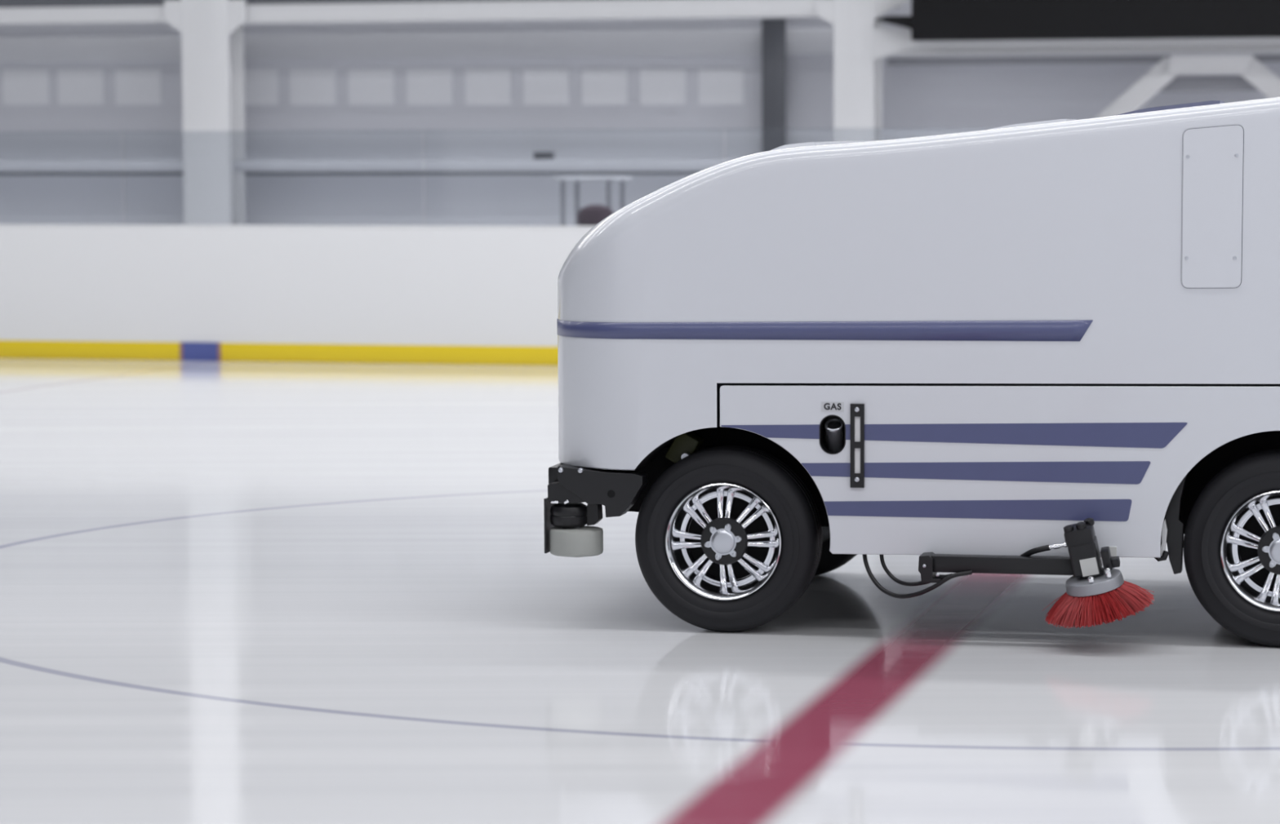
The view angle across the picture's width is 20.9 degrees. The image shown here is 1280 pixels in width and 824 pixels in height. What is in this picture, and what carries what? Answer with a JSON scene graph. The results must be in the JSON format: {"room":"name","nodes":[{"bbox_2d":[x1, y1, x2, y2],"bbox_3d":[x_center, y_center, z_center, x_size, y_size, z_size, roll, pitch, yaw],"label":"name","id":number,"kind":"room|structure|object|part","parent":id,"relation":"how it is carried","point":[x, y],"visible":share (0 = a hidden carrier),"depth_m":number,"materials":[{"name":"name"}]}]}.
{"room":"indoor ice rink","nodes":[
{"label":"indoor ice rink","id":0,"kind":"room"},
{"bbox_2d":[0,358,1279,823],"bbox_3d":[2.001,0.257,20.588,56.000,0.150,49.000,0,5,0],"label":"floor","id":1,"kind":"structure","parent":0,"point":[231,593],"depth_m":12.27,"materials":[{"name":"white ice"}]},
{"bbox_2d":[164,0,245,225],"bbox_3d":[-4.089,-4.217,33.083,0.809,6.800,0.521,1,5,14],"label":"steel column","id":2,"kind":"structure","parent":1,"relation":"on","point":[211,31],"depth_m":33.00,"materials":[{"name":"grey metal"}]},
{"bbox_2d":[0,5,166,24],"bbox_3d":[-7.935,-3.877,34.083,7.457,0.149,0.300,1,5,14],"label":"steel beam","id":3,"kind":"structure","parent":2,"relation":"attached to","point":[120,14],"depth_m":33.31,"materials":[{"name":"grey metal"}]},
{"bbox_2d":[0,0,898,7],"bbox_3d":[-4.872,-5.919,33.245,14.887,4.227,0.062,1,5,14],"label":"ceiling panel","id":4,"kind":"object","parent":3,"relation":"attached to","point":[3,3],"visible":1,"depth_m":33.37,"materials":[{"name":"grey paint"}]},
{"bbox_3d":[-4.447,-3.770,33.006,0.168,0.307,0.035,1,5,14],"label":"gusset plate","id":5,"kind":"part","parent":2,"relation":"part of","materials":[{"name":"grey paint"}]},
{"bbox_3d":[-3.826,-3.745,32.851,0.170,0.337,0.035,1,5,14],"label":"gusset plate","id":6,"kind":"part","parent":2,"relation":"part of","materials":[{"name":"grey paint"}]},
{"bbox_2d":[243,0,819,23],"bbox_3d":[-1.033,-3.751,32.349,5.837,0.171,0.300,1,5,14],"label":"steel beam","id":7,"kind":"structure","parent":2,"relation":"attached to","point":[557,9],"depth_m":32.21,"materials":[{"name":"grey metal"}]},
{"bbox_2d":[0,224,593,365],"bbox_3d":[4.005,-0.852,26.401,29.601,1.107,0.134,1,5,14],"label":"board","id":8,"kind":"object","parent":1,"relation":"on","point":[487,295],"visible":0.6,"depth_m":28.09,"materials":[{"name":"white plastic"}]},
{"bbox_2d":[0,131,123,193],"bbox_3d":[-5.548,-1.942,28.734,2.692,0.765,0.012,1,5,14],"label":"glass pane","id":9,"kind":"object","parent":8,"relation":"on","point":[0,131],"visible":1,"depth_m":28.42,"materials":[{"name":"clear glass"}]},
{"bbox_2d":[123,129,423,225],"bbox_3d":[-2.985,-1.900,28.089,2.572,0.765,0.012,1,5,14],"label":"glass pane","id":10,"kind":"object","parent":8,"relation":"on","point":[381,130],"visible":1,"depth_m":28.34,"materials":[{"name":"clear glass"}]},
{"bbox_3d":[3.995,-0.370,26.393,29.601,0.146,0.030,1,5,14],"label":"kick plate","id":11,"kind":"part","parent":8,"relation":"part of","materials":[{"name":"yellow plastic"}]},
{"bbox_3d":[4.003,-1.394,26.359,29.601,0.020,0.130,1,5,14],"label":"cap rail","id":12,"kind":"part","parent":8,"relation":"part of","materials":[{"name":"white plastic"}]},
{"bbox_2d":[424,128,593,226],"bbox_3d":[-0.533,-1.859,27.473,2.460,0.765,0.012,1,5,14],"label":"glass pane","id":13,"kind":"object","parent":8,"relation":"on","point":[575,129],"visible":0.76,"depth_m":27.74,"materials":[{"name":"clear glass"}]},
{"bbox_2d":[769,127,982,128],"bbox_3d":[1.813,-1.821,26.883,2.355,0.765,0.012,1,5,14],"label":"glass pane","id":14,"kind":"object","parent":8,"relation":"on","point":[965,127],"visible":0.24,"depth_m":27.02,"materials":[{"name":"clear glass"}]},
{"bbox_2d":[552,176,632,226],"bbox_3d":[-0.410,-1.335,30.413,0.575,1.458,0.600,1,5,14],"label":"folding table","id":15,"kind":"object","parent":1,"relation":"on","point":[576,179],"visible":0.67,"depth_m":30.17,"materials":[{"name":"grey metal"}]},
{"bbox_3d":[-0.670,-1.305,30.233,0.039,1.428,0.039,1,5,14],"label":"leg","id":16,"kind":"part","parent":15,"relation":"part of","materials":[{"name":"grey metal"}]},
{"bbox_3d":[-0.552,-1.343,30.697,0.039,1.428,0.039,1,5,14],"label":"leg","id":17,"kind":"part","parent":15,"relation":"part of","materials":[{"name":"grey metal"}]},
{"bbox_3d":[-0.268,-1.298,30.132,0.039,1.428,0.039,1,5,14],"label":"leg","id":18,"kind":"part","parent":15,"relation":"part of","materials":[{"name":"grey metal"}]},
{"bbox_3d":[-0.151,-1.336,30.596,0.039,1.428,0.039,1,5,14],"label":"leg","id":19,"kind":"part","parent":15,"relation":"part of","materials":[{"name":"grey metal"}]},
{"bbox_2d":[815,0,917,141],"bbox_3d":[2.098,-4.115,31.527,0.927,6.800,0.521,1,5,14],"label":"steel column","id":20,"kind":"structure","parent":1,"relation":"on","point":[860,42],"depth_m":31.43,"materials":[{"name":"grey metal"}]},
{"bbox_3d":[1.681,-3.631,31.468,0.163,0.222,0.035,1,5,14],"label":"gusset plate","id":21,"kind":"part","parent":20,"relation":"part of","materials":[{"name":"grey paint"}]},
{"bbox_3d":[2.288,-3.793,31.301,0.350,0.452,0.035,1,5,14],"label":"gusset plate","id":22,"kind":"part","parent":20,"relation":"part of","materials":[{"name":"grey paint"}]},
{"bbox_3d":[2.311,-3.333,31.333,0.394,0.280,0.035,1,5,14],"label":"gusset plate","id":23,"kind":"part","parent":20,"relation":"part of","materials":[{"name":"grey paint"}]},
{"bbox_2d":[875,0,1279,40],"bbox_3d":[4.835,-4.042,30.417,5.626,1.500,0.300,1,5,14],"label":"scoreboard","id":24,"kind":"object","parent":20,"relation":"attached to","point":[930,20],"visible":1,"depth_m":30.54,"materials":[{"name":"black"}]},
{"bbox_2d":[888,37,1279,55],"bbox_3d":[9.984,-3.186,29.609,16.146,0.121,0.300,1,5,14],"label":"steel beam","id":25,"kind":"structure","parent":20,"relation":"attached to","point":[1224,44],"depth_m":30.96,"materials":[{"name":"grey metal"}]},
{"bbox_2d":[1096,54,1279,117],"bbox_3d":[4.986,-2.029,31.082,5.543,2.338,0.280,1,5,14],"label":"brace","id":26,"kind":"object","parent":25,"relation":"attached to","point":[1255,76],"visible":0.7,"depth_m":30.98,"materials":[{"name":"grey paint"}]},
{"bbox_3d":[5.071,-3.097,30.849,0.761,0.167,0.040,1,5,14],"label":"gusset plate","id":27,"kind":"part","parent":26,"relation":"part of","materials":[{"name":"grey paint"}]},
{"bbox_2d":[543,97,1279,647],"bbox_3d":[1.586,-0.258,13.217,3.664,2.070,2.229,1,5,12],"label":"ice resurfacer","id":28,"kind":"object","parent":1,"relation":"on","point":[1051,347],"visible":1,"depth_m":12.48,"materials":[{"name":"grey paint"}]},
{"bbox_3d":[-0.334,0.418,12.979,0.008,0.205,0.180,1,5,12],"label":"guard plate","id":29,"kind":"part","parent":28,"relation":"part of","materials":[{"name":"black paint"}]},
{"bbox_3d":[0.067,0.262,13.079,0.524,0.271,0.070,1,5,12],"label":"frame rail","id":30,"kind":"part","parent":28,"relation":"part of","materials":[{"name":"black metal"}]},
{"bbox_3d":[1.750,0.212,12.389,2.978,0.641,0.032,1,5,12],"label":"panel","id":31,"kind":"part","parent":28,"relation":"part of","materials":[{"name":"grey paint"}]},
{"bbox_3d":[1.316,0.548,12.433,0.541,0.059,0.070,1,5,12],"label":"brush arm","id":32,"kind":"part","parent":28,"relation":"part of","materials":[{"name":"black paint"}]},
{"bbox_3d":[1.833,0.286,13.356,3.125,0.290,1.820,1,5,12],"label":"chassis frame","id":33,"kind":"part","parent":28,"relation":"part of","materials":[{"name":"white metal"}]},
{"bbox_3d":[1.583,0.514,12.316,0.119,0.145,0.115,1,5,12],"label":"brush motor","id":34,"kind":"part","parent":28,"relation":"part of","materials":[{"name":"black paint"}]},
{"bbox_3d":[-0.375,-1.075,29.805,0.360,1.039,0.360,1,5,14],"label":"bar stool","id":35,"kind":"object","parent":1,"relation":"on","visible":0},
{"bbox_2d":[577,204,613,226],"bbox_3d":[-0.378,-1.687,29.755,0.330,0.190,0.330,1,5,14],"label":"bag","id":36,"kind":"object","parent":35,"relation":"on","point":[590,215],"visible":0.64,"depth_m":29.62,"materials":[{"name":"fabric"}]},
{"bbox_2d":[0,0,1279,226],"bbox_3d":[5.855,-4.477,31.469,36.601,7.500,0.203,1,5,14],"label":"wall","id":37,"kind":"structure","parent":0,"point":[932,96],"depth_m":33.39,"materials":[{"name":"grey paint"}]},
{"bbox_2d":[2,68,48,104],"bbox_3d":[-6.115,-3.241,34.487,0.488,0.353,0.013,1,5,14],"label":"window","id":38,"kind":"structure","parent":37,"relation":"in","point":[20,86],"depth_m":34.48,"materials":[{"name":"grey glass"}]},
{"bbox_2d":[57,68,104,104],"bbox_3d":[-5.543,-3.227,34.343,0.484,0.352,0.012,1,5,14],"label":"window","id":39,"kind":"structure","parent":37,"relation":"in","point":[75,86],"depth_m":34.33,"materials":[{"name":"grey glass"}]},
{"bbox_2d":[0,35,182,62],"bbox_3d":[-8.196,-3.637,34.956,7.678,0.248,0.061,1,5,14],"label":"trim","id":40,"kind":"structure","parent":37,"relation":"attached to","point":[102,48],"depth_m":34.23,"materials":[{"name":"white metal"}]},
{"bbox_2d":[115,68,161,104],"bbox_3d":[-4.951,-3.213,34.194,0.479,0.350,0.013,1,5,14],"label":"window","id":41,"kind":"structure","parent":37,"relation":"in","point":[133,86],"depth_m":34.19,"materials":[{"name":"grey glass"}]},
{"bbox_2d":[244,68,278,104],"bbox_3d":[-3.765,-3.186,33.897,0.470,0.347,0.013,1,5,14],"label":"window","id":42,"kind":"structure","parent":37,"relation":"in","point":[260,85],"depth_m":33.88,"materials":[{"name":"grey glass"}]},
{"bbox_2d":[289,68,335,104],"bbox_3d":[-3.188,-3.172,33.752,0.465,0.346,0.013,1,5,14],"label":"window","id":43,"kind":"structure","parent":37,"relation":"in","point":[307,86],"depth_m":33.74,"materials":[{"name":"grey glass"}]},
{"bbox_2d":[0,171,697,175],"bbox_3d":[5.705,-2.148,31.025,36.601,0.031,0.109,1,5,14],"label":"trim","id":44,"kind":"structure","parent":37,"relation":"attached to","point":[295,172],"depth_m":33.02,"materials":[{"name":"grey paint"}]},
{"bbox_2d":[0,158,734,172],"bbox_3d":[5.763,-2.240,31.251,36.601,0.115,0.621,1,5,14],"label":"trim","id":45,"kind":"structure","parent":37,"relation":"attached to","point":[571,164],"depth_m":33.02,"materials":[{"name":"grey metal"}]},
{"bbox_2d":[533,151,554,159],"bbox_3d":[-0.910,-2.433,32.829,0.170,0.069,0.160,1,5,14],"label":"box","id":46,"kind":"object","parent":45,"relation":"on","point":[536,155],"visible":1,"depth_m":32.75,"materials":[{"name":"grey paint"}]},
{"bbox_2d":[761,18,786,151],"bbox_3d":[1.272,-3.034,32.508,0.222,1.301,0.180,1,5,14],"label":"steel post","id":47,"kind":"object","parent":45,"relation":"on","point":[773,30],"visible":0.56,"depth_m":32.42,"materials":[{"name":"grey metal"}]},
{"bbox_2d":[348,68,394,104],"bbox_3d":[-2.608,-3.158,33.607,0.461,0.344,0.013,1,5,14],"label":"window","id":48,"kind":"structure","parent":37,"relation":"in","point":[366,86],"depth_m":33.60,"materials":[{"name":"grey glass"}]},
{"bbox_2d":[406,68,452,104],"bbox_3d":[-2.033,-3.145,33.462,0.456,0.343,0.012,1,5,14],"label":"window","id":49,"kind":"structure","parent":37,"relation":"in","point":[424,86],"depth_m":33.45,"materials":[{"name":"grey glass"}]},
{"bbox_2d":[465,68,511,104],"bbox_3d":[-1.463,-3.131,33.319,0.452,0.341,0.013,1,5,14],"label":"window","id":50,"kind":"structure","parent":37,"relation":"in","point":[482,86],"depth_m":33.31,"materials":[{"name":"grey glass"}]},
{"bbox_2d":[0,129,983,159],"bbox_3d":[5.833,-2.450,31.516,36.602,0.261,0.044,1,5,14],"label":"beam","id":51,"kind":"structure","parent":37,"relation":"attached to","point":[679,144],"depth_m":33.47,"materials":[{"name":"grey metal"}]},
{"bbox_2d":[243,27,833,60],"bbox_3d":[-1.113,-3.521,33.174,6.297,0.248,0.064,1,5,14],"label":"beam","id":52,"kind":"structure","parent":37,"relation":"attached to","point":[820,41],"depth_m":33.14,"materials":[{"name":"white metal"}]},
{"bbox_2d":[523,68,568,104],"bbox_3d":[-0.898,-3.118,33.178,0.447,0.340,0.012,1,5,14],"label":"window","id":53,"kind":"structure","parent":37,"relation":"in","point":[540,86],"depth_m":33.17,"materials":[{"name":"grey glass"}]},
{"bbox_2d":[582,68,626,104],"bbox_3d":[-0.338,-3.105,33.037,0.443,0.338,0.013,1,5,14],"label":"window","id":54,"kind":"structure","parent":37,"relation":"in","point":[599,86],"depth_m":33.03,"materials":[{"name":"grey glass"}]},
{"bbox_2d":[640,68,685,104],"bbox_3d":[0.218,-3.092,32.898,0.439,0.337,0.013,1,5,14],"label":"window","id":55,"kind":"structure","parent":37,"relation":"in","point":[657,86],"depth_m":32.89,"materials":[{"name":"grey glass"}]},
{"bbox_2d":[698,68,743,104],"bbox_3d":[0.769,-3.079,32.759,0.435,0.336,0.012,1,5,14],"label":"window","id":56,"kind":"structure","parent":37,"relation":"in","point":[716,86],"depth_m":32.75,"materials":[{"name":"grey glass"}]},
{"bbox_2d":[887,54,1279,65],"bbox_3d":[10.308,-3.140,30.307,16.485,0.066,0.084,1,5,14],"label":"trim","id":57,"kind":"structure","parent":37,"relation":"attached to","point":[1261,58],"depth_m":31.94,"materials":[{"name":"grey metal"}]}
]}

